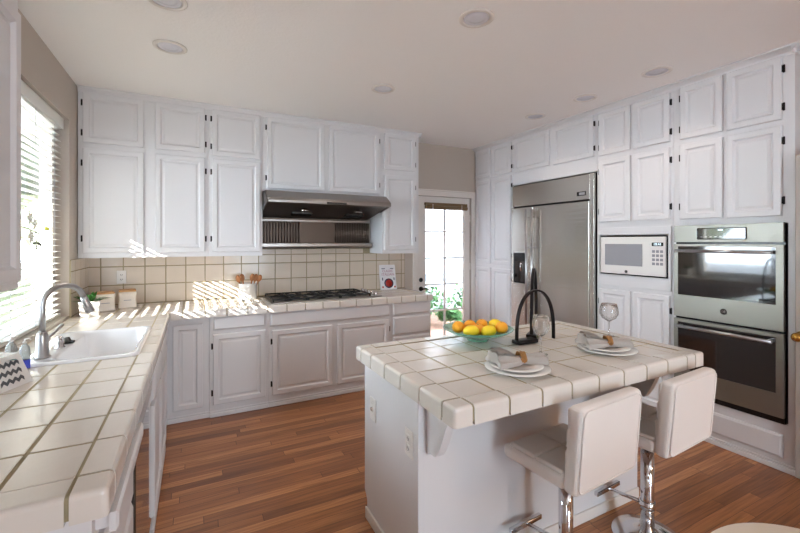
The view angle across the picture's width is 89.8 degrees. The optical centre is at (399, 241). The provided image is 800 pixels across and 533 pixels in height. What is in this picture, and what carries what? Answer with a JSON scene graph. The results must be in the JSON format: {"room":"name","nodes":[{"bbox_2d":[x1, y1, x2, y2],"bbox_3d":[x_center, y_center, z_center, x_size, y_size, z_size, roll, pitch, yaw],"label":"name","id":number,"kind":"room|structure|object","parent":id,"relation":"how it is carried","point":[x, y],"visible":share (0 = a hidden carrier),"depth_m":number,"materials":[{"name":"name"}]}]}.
{"room":"kitchen","nodes":[
{"label":"kitchen","id":0,"kind":"room"},
{"bbox_2d":[18,9,78,348],"bbox_3d":[-1.001,0.121,-0.063,0.160,2.735,8.400,0,0,-27],"label":"wall","id":1,"kind":"structure","parent":0,"point":[41,71],"depth_m":3.00,"materials":[{"name":"beige paint"}]},
{"bbox_2d":[0,0,20,292],"bbox_3d":[-1.160,-0.532,0.831,0.363,1.357,0.786,0,0,-27],"label":"upper cabinet","id":2,"kind":"object","parent":1,"relation":"attached to","point":[10,18],"visible":1,"depth_m":1.18,"materials":[{"name":"paint"}]},
{"bbox_2d":[0,127,68,352],"bbox_3d":[-2.092,-0.169,2.075,0.154,1.485,2.040,0,0,-27],"label":"window","id":3,"kind":"structure","parent":1,"relation":"in","point":[59,319],"depth_m":2.86,"materials":[{"name":"white paint"}]},
{"bbox_2d":[0,80,63,347],"bbox_3d":[-2.064,-0.181,2.070,0.066,1.450,1.985,0,0,-27],"label":"window blind","id":4,"kind":"object","parent":3,"relation":"attached to","point":[41,115],"visible":0.73,"depth_m":2.52,"materials":[{"name":"white plastic"}]},
{"bbox_2d":[140,143,475,319],"bbox_3d":[-0.518,0.121,4.767,5.100,2.735,0.160,0,0,-27],"label":"wall","id":5,"kind":"structure","parent":0,"point":[441,167],"depth_m":5.23,"materials":[{"name":"beige paint"}]},
{"bbox_2d":[117,270,125,283],"bbox_3d":[-2.521,0.324,3.633,0.072,0.118,0.010,0,0,-27],"label":"power outlet","id":6,"kind":"object","parent":5,"relation":"attached to","point":[121,275],"visible":1,"depth_m":3.63,"materials":[{"name":"white plastic"}]},
{"bbox_2d":[78,92,207,257],"bbox_3d":[-2.238,-0.537,3.582,0.945,1.348,0.375,0,0,-27],"label":"upper cabinet","id":7,"kind":"object","parent":5,"relation":"attached to","point":[143,165],"visible":1,"depth_m":3.40,"materials":[{"name":"paint"}]},
{"bbox_2d":[208,109,261,255],"bbox_3d":[-1.608,-0.537,3.904,0.467,1.348,0.375,0,0,-27],"label":"upper cabinet","id":8,"kind":"object","parent":5,"relation":"attached to","point":[234,138],"visible":1,"depth_m":3.73,"materials":[{"name":"paint"}]},
{"bbox_2d":[69,248,404,317],"bbox_3d":[-1.217,0.327,3.995,3.150,0.495,0.578,0,0,-27],"label":"backsplash","id":9,"kind":"structure","parent":5,"relation":"attached to","point":[155,279],"depth_m":4.05,"materials":[{"name":"tile"}]},
{"bbox_2d":[77,85,421,137],"bbox_3d":[-1.246,-1.221,4.086,3.171,0.050,0.390,0,0,-27],"label":"trim","id":10,"kind":"structure","parent":5,"relation":"attached to","point":[150,98],"depth_m":3.72,"materials":[{"name":"paint"}]},
{"bbox_2d":[262,217,371,248],"bbox_3d":[-0.898,-0.086,4.405,1.243,0.326,0.111,0,0,-27],"label":"panel","id":11,"kind":"object","parent":5,"relation":"attached to","point":[277,233],"visible":0.85,"depth_m":4.41,"materials":[{"name":"grey metal"}]},
{"bbox_2d":[262,117,381,195],"bbox_3d":[-0.837,-0.847,4.299,1.265,0.728,0.375,0,0,-27],"label":"upper cabinet","id":12,"kind":"object","parent":5,"relation":"attached to","point":[298,156],"visible":0.99,"depth_m":4.10,"materials":[{"name":"paint"}]},
{"bbox_2d":[262,190,390,219],"bbox_3d":[-0.782,-0.366,4.179,1.243,0.226,0.607,0,0,-27],"label":"range hood","id":13,"kind":"object","parent":12,"relation":"attached to","point":[282,204],"visible":1,"depth_m":4.03,"materials":[{"name":"silver metal"}]},
{"bbox_2d":[370,133,418,253],"bbox_3d":[-0.067,-0.537,4.693,0.461,1.348,0.375,0,0,-27],"label":"upper cabinet","id":14,"kind":"object","parent":5,"relation":"attached to","point":[394,230],"visible":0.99,"depth_m":4.53,"materials":[{"name":"paint"}]},
{"bbox_2d":[418,196,469,334],"bbox_3d":[0.584,0.454,5.257,0.831,2.058,0.095,0,0,-27],"label":"door","id":15,"kind":"structure","parent":5,"relation":"in","point":[465,231],"depth_m":5.29,"materials":[{"name":"white paint"}]},
{"bbox_2d":[413,189,474,320],"bbox_3d":[0.589,0.412,5.229,0.981,2.151,0.026,0,0,-27],"label":"trim","id":16,"kind":"structure","parent":5,"relation":"attached to","point":[426,192],"depth_m":5.41,"materials":[{"name":"white paint"}]},
{"bbox_2d":[424,202,467,210],"bbox_3d":[0.612,-0.444,5.243,0.648,0.105,0.059,0,0,-27],"label":"rolled shade","id":17,"kind":"object","parent":5,"relation":"attached to","point":[428,205],"visible":1,"depth_m":5.21,"materials":[{"name":"brown wood"}]},
{"bbox_2d":[472,41,799,152],"bbox_3d":[2.050,-1.221,4.119,0.719,0.050,3.328,0,0,-27],"label":"trim","id":18,"kind":"structure","parent":5,"relation":"attached to","point":[792,48],"depth_m":3.23,"materials":[{"name":"paint"}]},
{"bbox_2d":[18,0,799,148],"bbox_3d":[1.207,-1.321,1.067,5.400,0.150,8.400,0,0,-27],"label":"ceiling","id":19,"kind":"structure","parent":0,"point":[457,85],"depth_m":2.62,"materials":[{"name":"white paint"}]},
{"bbox_2d":[147,0,187,10],"bbox_3d":[-1.204,-1.241,2.069,0.196,0.010,0.196,0,0,-27],"label":"recessed light","id":20,"kind":"object","parent":19,"relation":"in","point":[171,5],"visible":1,"depth_m":2.10,"materials":[{"name":"white paint"}]},
{"bbox_2d":[152,39,186,54],"bbox_3d":[-1.473,-1.241,2.571,0.196,0.010,0.196,0,0,-27],"label":"recessed light","id":21,"kind":"object","parent":19,"relation":"in","point":[167,46],"visible":1,"depth_m":2.56,"materials":[{"name":"white paint"}]},
{"bbox_2d":[371,84,394,93],"bbox_3d":[-0.137,-1.241,3.277,0.196,0.010,0.196,0,0,-27],"label":"recessed light","id":22,"kind":"object","parent":19,"relation":"in","point":[380,88],"visible":1,"depth_m":3.27,"materials":[{"name":"white paint"}]},
{"bbox_2d":[459,8,493,27],"bbox_3d":[0.427,-1.241,2.240,0.196,0.010,0.196,0,0,-27],"label":"recessed light","id":23,"kind":"object","parent":19,"relation":"in","point":[476,17],"visible":1,"depth_m":2.23,"materials":[{"name":"white paint"}]},
{"bbox_2d":[525,113,545,119],"bbox_3d":[1.348,-1.241,3.997,0.196,0.010,0.196,0,0,-27],"label":"recessed light","id":24,"kind":"object","parent":19,"relation":"in","point":[534,116],"visible":1,"depth_m":3.99,"materials":[{"name":"white paint"}]},
{"bbox_2d":[573,94,597,101],"bbox_3d":[1.609,-1.241,3.485,0.196,0.010,0.196,0,0,-27],"label":"recessed light","id":25,"kind":"object","parent":19,"relation":"in","point":[585,97],"visible":1,"depth_m":3.47,"materials":[{"name":"white paint"}]},
{"bbox_2d":[641,66,672,77],"bbox_3d":[1.885,-1.241,2.947,0.196,0.010,0.196,0,0,-27],"label":"recessed light","id":26,"kind":"object","parent":19,"relation":"in","point":[658,71],"visible":1,"depth_m":2.94,"materials":[{"name":"white paint"}]},
{"bbox_2d":[154,390,799,532],"bbox_3d":[1.207,1.549,1.067,5.400,0.120,8.400,0,0,-27],"label":"floor","id":27,"kind":"structure","parent":0,"point":[298,467],"depth_m":2.48,"materials":[{"name":"brown wood"}]},
{"bbox_2d":[45,422,143,532],"bbox_3d":[-1.107,1.059,1.065,0.671,0.860,0.564,0,0,-27],"label":"base cabinet","id":28,"kind":"object","parent":27,"relation":"on","point":[119,519],"visible":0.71,"depth_m":1.09,"materials":[{"name":"paint"}]},
{"bbox_2d":[131,379,151,532],"bbox_3d":[-1.353,1.058,1.599,0.576,0.858,0.597,0,0,-27],"label":"dishwasher","id":29,"kind":"object","parent":27,"relation":"on","point":[141,499],"visible":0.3,"depth_m":1.72,"materials":[{"name":"metal"}]},
{"bbox_2d":[149,335,166,532],"bbox_3d":[-1.736,1.059,2.282,0.660,0.860,0.954,0,0,-27],"label":"base cabinet","id":30,"kind":"object","parent":27,"relation":"on","point":[158,393],"visible":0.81,"depth_m":2.23,"materials":[{"name":"paint"}]},
{"bbox_2d":[165,331,166,426],"bbox_3d":[-2.062,1.059,2.900,0.642,0.860,0.441,0,0,-27],"label":"base cabinet","id":31,"kind":"object","parent":27,"relation":"on","point":[166,331],"visible":0.16,"depth_m":3.18,"materials":[{"name":"paint"}]},
{"bbox_2d":[166,316,208,424],"bbox_3d":[-1.899,1.058,3.600,0.326,0.861,0.652,0,0,-27],"label":"base cabinet","id":32,"kind":"object","parent":27,"relation":"on","point":[188,339],"visible":0.7,"depth_m":3.32,"materials":[{"name":"paint"}]},
{"bbox_2d":[209,311,268,417],"bbox_3d":[-1.536,1.058,3.774,0.477,0.861,0.672,0,0,-27],"label":"base cabinet","id":33,"kind":"object","parent":27,"relation":"on","point":[238,345],"visible":0.98,"depth_m":3.47,"materials":[{"name":"paint"}]},
{"bbox_2d":[268,303,390,406],"bbox_3d":[-0.780,1.058,4.162,1.221,0.861,0.672,0,0,-27],"label":"base cabinet","id":34,"kind":"object","parent":27,"relation":"on","point":[312,353],"visible":0.66,"depth_m":3.81,"materials":[{"name":"paint"}]},
{"bbox_2d":[391,300,430,341],"bbox_3d":[-0.023,1.058,4.549,0.477,0.861,0.672,0,0,-27],"label":"base cabinet","id":35,"kind":"object","parent":27,"relation":"on","point":[409,320],"visible":0.18,"depth_m":4.25,"materials":[{"name":"paint"}]},
{"bbox_2d":[0,288,432,532],"bbox_3d":[-0.609,0.604,2.796,3.138,0.066,3.263,0,0,-27],"label":"countertop","id":36,"kind":"structure","parent":35,"relation":"on","point":[67,432],"depth_m":1.31,"materials":[{"name":"tile"}]},
{"bbox_2d":[5,335,18,352],"bbox_3d":[-1.700,0.492,1.759,0.048,0.162,0.029,0,0,-27],"label":"soap bottle","id":37,"kind":"object","parent":36,"relation":"on","point":[11,346],"visible":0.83,"depth_m":1.75,"materials":[{"name":"plastic"}]},
{"bbox_2d":[0,352,32,393],"bbox_3d":[-1.588,0.511,1.565,0.178,0.125,0.170,0,0,-3],"label":"planter","id":38,"kind":"object","parent":36,"relation":"on","point":[14,373],"visible":1,"depth_m":1.58,"materials":[{"name":"white ceramic"}]},
{"bbox_2d":[0,360,24,388],"bbox_3d":[-1.521,0.513,1.568,0.022,0.090,0.101,0,0,-3],"label":"print","id":39,"kind":"object","parent":38,"relation":"attached to","point":[12,372],"depth_m":1.57},
{"bbox_2d":[19,338,30,368],"bbox_3d":[-1.685,0.504,1.806,0.044,0.137,0.028,0,0,-27],"label":"soap bottle","id":40,"kind":"object","parent":36,"relation":"on","point":[24,350],"visible":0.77,"depth_m":1.80,"materials":[{"name":"plastic"}]},
{"bbox_2d":[21,211,49,252],"bbox_3d":[-1.885,0.208,1.966,0.072,0.733,0.767,0,0,-25],"label":"orchid","id":41,"kind":"object","parent":36,"relation":"on","point":[29,217],"visible":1,"depth_m":2.12,"materials":[{"name":"white plant"}]},
{"bbox_2d":[33,283,93,358],"bbox_3d":[-1.714,0.383,2.030,0.132,0.351,0.254,0,0,23],"label":"kitchen faucet","id":42,"kind":"object","parent":36,"relation":"on","point":[42,339],"visible":1,"depth_m":1.93,"materials":[{"name":"silver metal"}]},
{"bbox_2d":[30,326,151,367],"bbox_3d":[-1.694,0.649,2.239,0.477,0.181,0.754,0,0,-27],"label":"sink","id":43,"kind":"object","parent":36,"relation":"in","point":[90,345],"visible":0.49,"depth_m":2.45,"materials":[{"name":"white ceramic"}]},
{"bbox_2d":[54,336,65,348],"bbox_3d":[-1.780,0.527,2.100,0.048,0.062,0.047,0,0,-27],"label":"cup","id":44,"kind":"object","parent":43,"relation":"on","point":[59,341],"visible":1,"depth_m":2.09,"materials":[{"name":"silver metal"}]},
{"bbox_2d":[64,337,74,343],"bbox_3d":[-1.831,0.542,2.208,0.072,0.032,0.071,0,0,-27],"label":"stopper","id":45,"kind":"object","parent":43,"relation":"on","point":[67,340],"visible":0.72,"depth_m":2.20,"materials":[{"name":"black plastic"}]},
{"bbox_2d":[74,292,109,316],"bbox_3d":[-2.387,0.484,3.109,0.277,0.180,0.180,0,0,-21],"label":"potted plant","id":46,"kind":"object","parent":36,"relation":"on","point":[96,302],"visible":0.77,"depth_m":3.08,"materials":[{"name":"green plant"}]},
{"bbox_2d":[94,291,115,311],"bbox_3d":[-2.448,0.496,3.325,0.143,0.156,0.143,0,0,-41],"label":"canister","id":47,"kind":"object","parent":36,"relation":"on","point":[108,304],"visible":0.64,"depth_m":3.28,"materials":[{"name":"beige ceramic"}]},
{"bbox_2d":[118,289,136,307],"bbox_3d":[-2.391,0.499,3.522,0.138,0.150,0.138,0,0,-35],"label":"canister","id":48,"kind":"object","parent":36,"relation":"on","point":[127,297],"visible":1,"depth_m":3.47,"materials":[{"name":"beige ceramic"}]},
{"bbox_2d":[238,282,256,300],"bbox_3d":[-1.503,0.493,3.960,0.176,0.162,0.176,0,0,-27],"label":"utensil crock","id":49,"kind":"object","parent":36,"relation":"on","point":[247,291],"visible":0.94,"depth_m":3.89,"materials":[{"name":"white ceramic"}]},
{"bbox_2d":[236,275,240,283],"bbox_3d":[-1.558,0.445,3.916,0.088,0.234,0.021,0,0,-39],"label":"wooden spoon","id":50,"kind":"object","parent":49,"relation":"in","point":[238,279],"visible":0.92,"depth_m":3.90,"materials":[{"name":"brown wood"}]},
{"bbox_2d":[240,274,244,283],"bbox_3d":[-1.552,0.442,3.971,0.063,0.240,0.022,0,0,-13],"label":"wooden spoon","id":51,"kind":"object","parent":49,"relation":"in","point":[242,276],"visible":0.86,"depth_m":3.96,"materials":[{"name":"brown wood"}]},
{"bbox_2d":[250,274,254,283],"bbox_3d":[-1.470,0.441,3.977,0.058,0.241,0.021,0,0,-17],"label":"wooden spoon","id":52,"kind":"object","parent":49,"relation":"in","point":[252,276],"visible":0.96,"depth_m":3.97,"materials":[{"name":"brown wood"}]},
{"bbox_2d":[263,288,381,303],"bbox_3d":[-0.794,0.552,4.143,1.110,0.044,0.500,0,0,-27],"label":"gas cooktop","id":53,"kind":"object","parent":36,"relation":"in","point":[341,293],"visible":1,"depth_m":4.04,"materials":[{"name":"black metal"}]},
{"bbox_2d":[379,265,396,289],"bbox_3d":[-0.148,0.432,4.810,0.199,0.298,0.103,0,0,-23],"label":"cookbook","id":54,"kind":"object","parent":36,"relation":"on","point":[387,275],"visible":1,"depth_m":4.79,"materials":[{"name":"paper"}]},
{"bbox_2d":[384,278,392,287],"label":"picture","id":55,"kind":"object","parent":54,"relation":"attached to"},
{"bbox_2d":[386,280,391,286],"bbox_3d":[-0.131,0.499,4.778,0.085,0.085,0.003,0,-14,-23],"label":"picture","id":56,"kind":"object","parent":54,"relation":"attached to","point":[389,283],"depth_m":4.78},
{"bbox_2d":[475,142,513,325],"bbox_3d":[1.474,0.139,5.281,0.673,2.700,0.723,0,0,-27],"label":"pantry cabinet","id":57,"kind":"object","parent":27,"relation":"on","point":[494,165],"visible":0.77,"depth_m":5.10,"materials":[{"name":"paint"}]},
{"bbox_2d":[365,365,659,532],"bbox_3d":[0.643,1.059,2.166,1.482,0.858,0.820,0,0,-27],"label":"kitchen island","id":58,"kind":"object","parent":27,"relation":"on","point":[462,480],"visible":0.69,"depth_m":1.87,"materials":[{"name":"paint"}]},
{"bbox_2d":[370,396,375,422],"bbox_3d":[-0.147,0.874,2.087,0.019,0.118,0.072,0,0,-27],"label":"light switch","id":59,"kind":"object","parent":58,"relation":"attached to","point":[372,400],"visible":1,"depth_m":2.08,"materials":[{"name":"white plastic"}]},
{"bbox_2d":[405,426,412,459],"bbox_3d":[0.037,0.874,1.738,0.010,0.118,0.072,0,0,-27],"label":"power outlet","id":60,"kind":"object","parent":58,"relation":"attached to","point":[408,434],"visible":1,"depth_m":1.73,"materials":[{"name":"white plastic"}]},
{"bbox_2d":[406,434,409,442],"bbox_3d":[0.036,0.853,1.737,0.006,0.030,0.032,0,0,-27],"label":"socket","id":61,"kind":"object","parent":60,"relation":"attached to","point":[407,435],"depth_m":1.74,"materials":[{"name":"white plastic"}]},
{"bbox_2d":[406,443,409,452],"bbox_3d":[0.036,0.895,1.737,0.006,0.030,0.032,0,0,-27],"label":"socket","id":62,"kind":"object","parent":60,"relation":"attached to","point":[407,444],"depth_m":1.74,"materials":[{"name":"white plastic"}]},
{"bbox_2d":[356,321,702,428],"bbox_3d":[0.665,0.606,2.137,1.560,0.070,0.940,0,0,-27],"label":"island countertop","id":63,"kind":"structure","parent":58,"relation":"on","point":[447,375],"depth_m":1.80,"materials":[{"name":"tile"}]},
{"bbox_2d":[443,321,513,342],"bbox_3d":[0.448,0.533,2.313,0.400,0.073,0.400,0,0,-27],"label":"fruit bowl","id":64,"kind":"object","parent":63,"relation":"on","point":[448,327],"visible":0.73,"depth_m":2.21,"materials":[{"name":"green glass"}]},
{"bbox_2d":[452,321,464,332],"bbox_3d":[0.338,0.496,2.325,0.070,0.068,0.070,0,0,-9],"label":"orange","id":65,"kind":"object","parent":64,"relation":"in","point":[458,326],"visible":0.97,"depth_m":2.30,"materials":[{"name":"orange food"}]},
{"bbox_2d":[464,320,475,326],"bbox_3d":[0.412,0.496,2.365,0.070,0.068,0.070,0,0,-9],"label":"orange","id":66,"kind":"object","parent":64,"relation":"in","point":[468,322],"visible":0.49,"depth_m":2.35,"materials":[{"name":"orange food"}]},
{"bbox_2d":[463,325,478,334],"bbox_3d":[0.400,0.506,2.261,0.090,0.066,0.065,0,0,10],"label":"lemon","id":67,"kind":"object","parent":64,"relation":"in","point":[471,329],"visible":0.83,"depth_m":2.24,"materials":[{"name":"yellow food"}]},
{"bbox_2d":[474,324,483,334],"bbox_3d":[0.452,0.510,2.315,0.070,0.068,0.070,0,0,-9],"label":"orange","id":68,"kind":"object","parent":64,"relation":"in","point":[479,326],"visible":0.5,"depth_m":2.29,"materials":[{"name":"orange food"}]},
{"bbox_2d":[476,319,487,325],"bbox_3d":[0.484,0.494,2.375,0.070,0.068,0.070,0,0,-9],"label":"orange","id":69,"kind":"object","parent":64,"relation":"in","point":[483,322],"visible":0.61,"depth_m":2.35,"materials":[{"name":"orange food"}]},
{"bbox_2d":[481,325,495,334],"bbox_3d":[0.500,0.506,2.263,0.090,0.066,0.065,0,0,-18],"label":"lemon","id":70,"kind":"object","parent":64,"relation":"in","point":[489,329],"visible":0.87,"depth_m":2.24,"materials":[{"name":"yellow food"}]},
{"bbox_2d":[488,319,499,326],"bbox_3d":[0.560,0.490,2.361,0.065,0.066,0.090,0,0,-34],"label":"lemon","id":71,"kind":"object","parent":64,"relation":"on","point":[493,322],"visible":0.35,"depth_m":2.34,"materials":[{"name":"yellow food"}]},
{"bbox_2d":[495,321,507,333],"bbox_3d":[0.578,0.490,2.283,0.070,0.068,0.070,0,0,-9],"label":"orange","id":72,"kind":"object","parent":64,"relation":"on","point":[501,327],"visible":0.98,"depth_m":2.26,"materials":[{"name":"orange food"}]},
{"bbox_2d":[484,361,551,376],"bbox_3d":[0.520,0.561,1.782,0.286,0.017,0.286,0,0,-27],"label":"dinner plate","id":73,"kind":"object","parent":63,"relation":"on","point":[547,369],"visible":0.44,"depth_m":1.71,"materials":[{"name":"white ceramic"}]},
{"bbox_2d":[489,361,543,372],"bbox_3d":[0.517,0.549,1.785,0.236,0.015,0.236,0,0,-27],"label":"salad plate","id":74,"kind":"object","parent":73,"relation":"on","point":[524,368],"visible":0.48,"depth_m":1.74,"materials":[{"name":"white ceramic"}]},
{"bbox_2d":[485,347,548,370],"bbox_3d":[0.529,0.509,1.798,0.262,0.075,0.163,0,0,-15],"label":"napkin","id":75,"kind":"object","parent":74,"relation":"on","point":[503,358],"visible":0.9,"depth_m":1.77,"materials":[{"name":"fabric"}]},
{"bbox_2d":[515,351,527,362],"bbox_3d":[0.544,0.521,1.802,0.034,0.057,0.062,0,0,-15],"label":"napkin ring","id":76,"kind":"object","parent":75,"relation":"on","point":[522,354],"visible":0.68,"depth_m":1.78,"materials":[{"name":"wood"}]},
{"bbox_2d":[526,268,537,337],"bbox_3d":[0.814,0.366,2.438,0.060,0.408,0.180,0,0,29],"label":"sculpture","id":77,"kind":"object","parent":63,"relation":"on","point":[533,296],"visible":0.78,"depth_m":2.39,"materials":[{"name":"black metal"}]},
{"bbox_2d":[512,289,554,344],"bbox_3d":[0.774,0.423,2.294,0.298,0.294,0.060,0,0,-27],"label":"sculpture","id":78,"kind":"object","parent":63,"relation":"on","point":[527,340],"visible":1,"depth_m":2.25,"materials":[{"name":"black metal"}]},
{"bbox_2d":[532,314,549,355],"bbox_3d":[0.710,0.472,2.026,0.086,0.195,0.086,0,0,-27],"label":"wine glass","id":79,"kind":"object","parent":63,"relation":"on","point":[540,322],"visible":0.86,"depth_m":2.00,"materials":[{"name":"clear glass"}]},
{"bbox_2d":[577,343,638,355],"bbox_3d":[1.077,0.561,2.092,0.286,0.017,0.286,0,0,-27],"label":"dinner plate","id":80,"kind":"object","parent":63,"relation":"on","point":[632,351],"visible":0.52,"depth_m":2.02,"materials":[{"name":"white ceramic"}]},
{"bbox_2d":[580,343,630,351],"bbox_3d":[1.071,0.549,2.096,0.236,0.015,0.236,0,0,-27],"label":"salad plate","id":81,"kind":"object","parent":80,"relation":"on","point":[608,349],"visible":0.46,"depth_m":2.04,"materials":[{"name":"white ceramic"}]},
{"bbox_2d":[575,331,633,349],"bbox_3d":[1.073,0.509,2.101,0.262,0.075,0.163,0,0,-5],"label":"napkin","id":82,"kind":"object","parent":81,"relation":"on","point":[591,340],"visible":0.94,"depth_m":2.07,"materials":[{"name":"fabric"}]},
{"bbox_2d":[603,335,613,344],"bbox_3d":[1.088,0.521,2.103,0.034,0.057,0.062,0,0,-5],"label":"napkin ring","id":83,"kind":"object","parent":82,"relation":"on","point":[609,338],"visible":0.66,"depth_m":2.08,"materials":[{"name":"wood"}]},
{"bbox_2d":[599,303,618,336],"bbox_3d":[1.255,0.472,2.411,0.106,0.195,0.106,0,0,-27],"label":"wine glass","id":84,"kind":"object","parent":63,"relation":"on","point":[609,312],"visible":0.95,"depth_m":2.38,"materials":[{"name":"clear glass"}]},
{"bbox_2d":[512,172,596,328],"bbox_3d":[1.829,0.405,4.420,0.717,2.128,1.107,0,0,-27],"label":"refrigerator","id":85,"kind":"object","parent":27,"relation":"on","point":[554,222],"visible":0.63,"depth_m":4.16,"materials":[{"name":"silver metal"}]},
{"bbox_2d":[504,386,641,532],"bbox_3d":[0.731,1.050,1.735,0.412,0.875,0.413,0,0,-32],"label":"bar stool","id":86,"kind":"object","parent":27,"relation":"on","point":[598,444],"visible":1,"depth_m":1.59,"materials":[{"name":"white leather"}]},
{"bbox_2d":[597,91,673,407],"bbox_3d":[2.309,0.139,3.649,0.673,2.700,0.682,0,0,-27],"label":"tall cabinet","id":87,"kind":"object","parent":27,"relation":"on","point":[635,142],"visible":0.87,"depth_m":3.44,"materials":[{"name":"paint"}]},
{"bbox_2d":[601,235,667,278],"bbox_3d":[2.192,0.126,3.589,0.429,0.351,0.609,0,0,-27],"label":"microwave","id":88,"kind":"object","parent":87,"relation":"in","point":[640,255],"visible":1,"depth_m":3.45,"materials":[{"name":"white plastic"}]},
{"bbox_2d":[594,367,716,532],"bbox_3d":[1.249,1.050,2.000,0.412,0.875,0.413,0,0,-31],"label":"bar stool","id":89,"kind":"object","parent":27,"relation":"on","point":[682,418],"visible":0.83,"depth_m":1.87,"materials":[{"name":"white leather"}]},
{"bbox_2d":[674,53,799,475],"bbox_3d":[2.632,0.139,3.014,0.676,2.700,0.738,0,0,-27],"label":"tall cabinet","id":90,"kind":"object","parent":27,"relation":"on","point":[737,133],"visible":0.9,"depth_m":2.77,"materials":[{"name":"paint"}]},
{"bbox_2d":[674,222,787,424],"bbox_3d":[2.548,0.532,2.995,0.634,1.310,0.664,0,0,-27],"label":"double oven","id":91,"kind":"object","parent":90,"relation":"in","point":[731,280],"visible":0.92,"depth_m":2.80,"materials":[{"name":"silver metal"}]},
{"bbox_2d":[711,523,799,532],"bbox_3d":[1.109,1.188,0.961,0.630,0.599,0.630,0,0,-27],"label":"side table","id":92,"kind":"object","parent":27,"relation":"on","point":[739,527],"visible":1,"depth_m":1.24,"materials":[{"name":"beige paint"}]},
{"bbox_2d":[791,154,799,478],"bbox_3d":[2.646,0.469,2.130,0.124,2.020,0.842,0,0,-27],"label":"door","id":93,"kind":"structure","parent":27,"relation":"on","point":[795,336],"depth_m":2.51,"materials":[{"name":"paint"}]},
{"bbox_3d":[3.549,0.122,2.152,0.160,2.735,8.200,0,0,-27],"label":"wall","id":94,"kind":"structure","parent":0,"visible":0},
{"bbox_2d":[513,115,596,185],"bbox_3d":[1.896,-0.939,4.456,0.673,0.545,1.126,0,0,-27],"label":"upper cabinet","id":95,"kind":"object","parent":94,"relation":"attached to","point":[570,149],"visible":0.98,"depth_m":4.22,"materials":[{"name":"paint"}]},
{"label":"outside","id":96,"kind":"structure","parent":0,"visible":0},
{"bbox_2d":[431,309,461,335],"bbox_3d":[-4.684,1.629,9.157,28.000,0.120,11.430,0,0,-27],"label":"ground","id":97,"kind":"structure","parent":96,"point":[436,326],"depth_m":7.39,"materials":[{"name":"beige concrete"}]},
{"bbox_2d":[0,263,38,325],"bbox_3d":[-4.662,0.943,4.777,1.816,1.253,3.114,0,0,-27],"label":"hedge","id":98,"kind":"object","parent":97,"relation":"on","point":[35,269],"visible":0.03,"depth_m":3.69,"materials":[{"name":"green plant"}]},
{"bbox_2d":[21,194,38,250],"bbox_3d":[-7.109,-1.025,8.204,2.943,5.197,2.861,0,0,-27],"label":"tree","id":99,"kind":"object","parent":97,"relation":"on","point":[25,200],"visible":0.02,"depth_m":7.55,"materials":[{"name":"green plant"}]},
{"bbox_2d":[21,133,38,195],"bbox_3d":[-4.730,-0.663,4.435,2.441,4.514,2.373,0,0,-27],"label":"evergreen tree","id":100,"kind":"object","parent":97,"relation":"on","point":[22,156],"visible":0.03,"depth_m":4.42,"materials":[{"name":"green plant"}]},
{"bbox_2d":[426,286,448,316],"bbox_3d":[0.568,1.217,7.870,0.909,0.707,0.912,0,0,-27],"label":"shrub","id":101,"kind":"object","parent":97,"relation":"on","point":[435,298],"visible":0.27,"depth_m":7.79,"materials":[{"name":"green plant"}]},
{"bbox_2d":[426,209,461,309],"bbox_3d":[1.206,-1.071,9.170,8.500,5.280,0.270,0,0,-27],"label":"sky","id":102,"kind":"structure","parent":97,"relation":"on","point":[434,217],"depth_m":9.01,"materials":[{"name":"white"}]},
{"bbox_2d":[436,307,461,321],"bbox_3d":[0.925,1.379,7.327,0.558,0.383,0.547,0,0,-8],"label":"shrub","id":103,"kind":"object","parent":97,"relation":"on","point":[456,315],"visible":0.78,"depth_m":7.22,"materials":[{"name":"green plant"}]},
{"bbox_2d":[446,284,461,307],"bbox_3d":[1.420,1.193,8.231,1.022,0.754,1.056,0,0,-27],"label":"shrub","id":104,"kind":"object","parent":97,"relation":"on","point":[459,301],"visible":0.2,"depth_m":8.21,"materials":[{"name":"green plant"}]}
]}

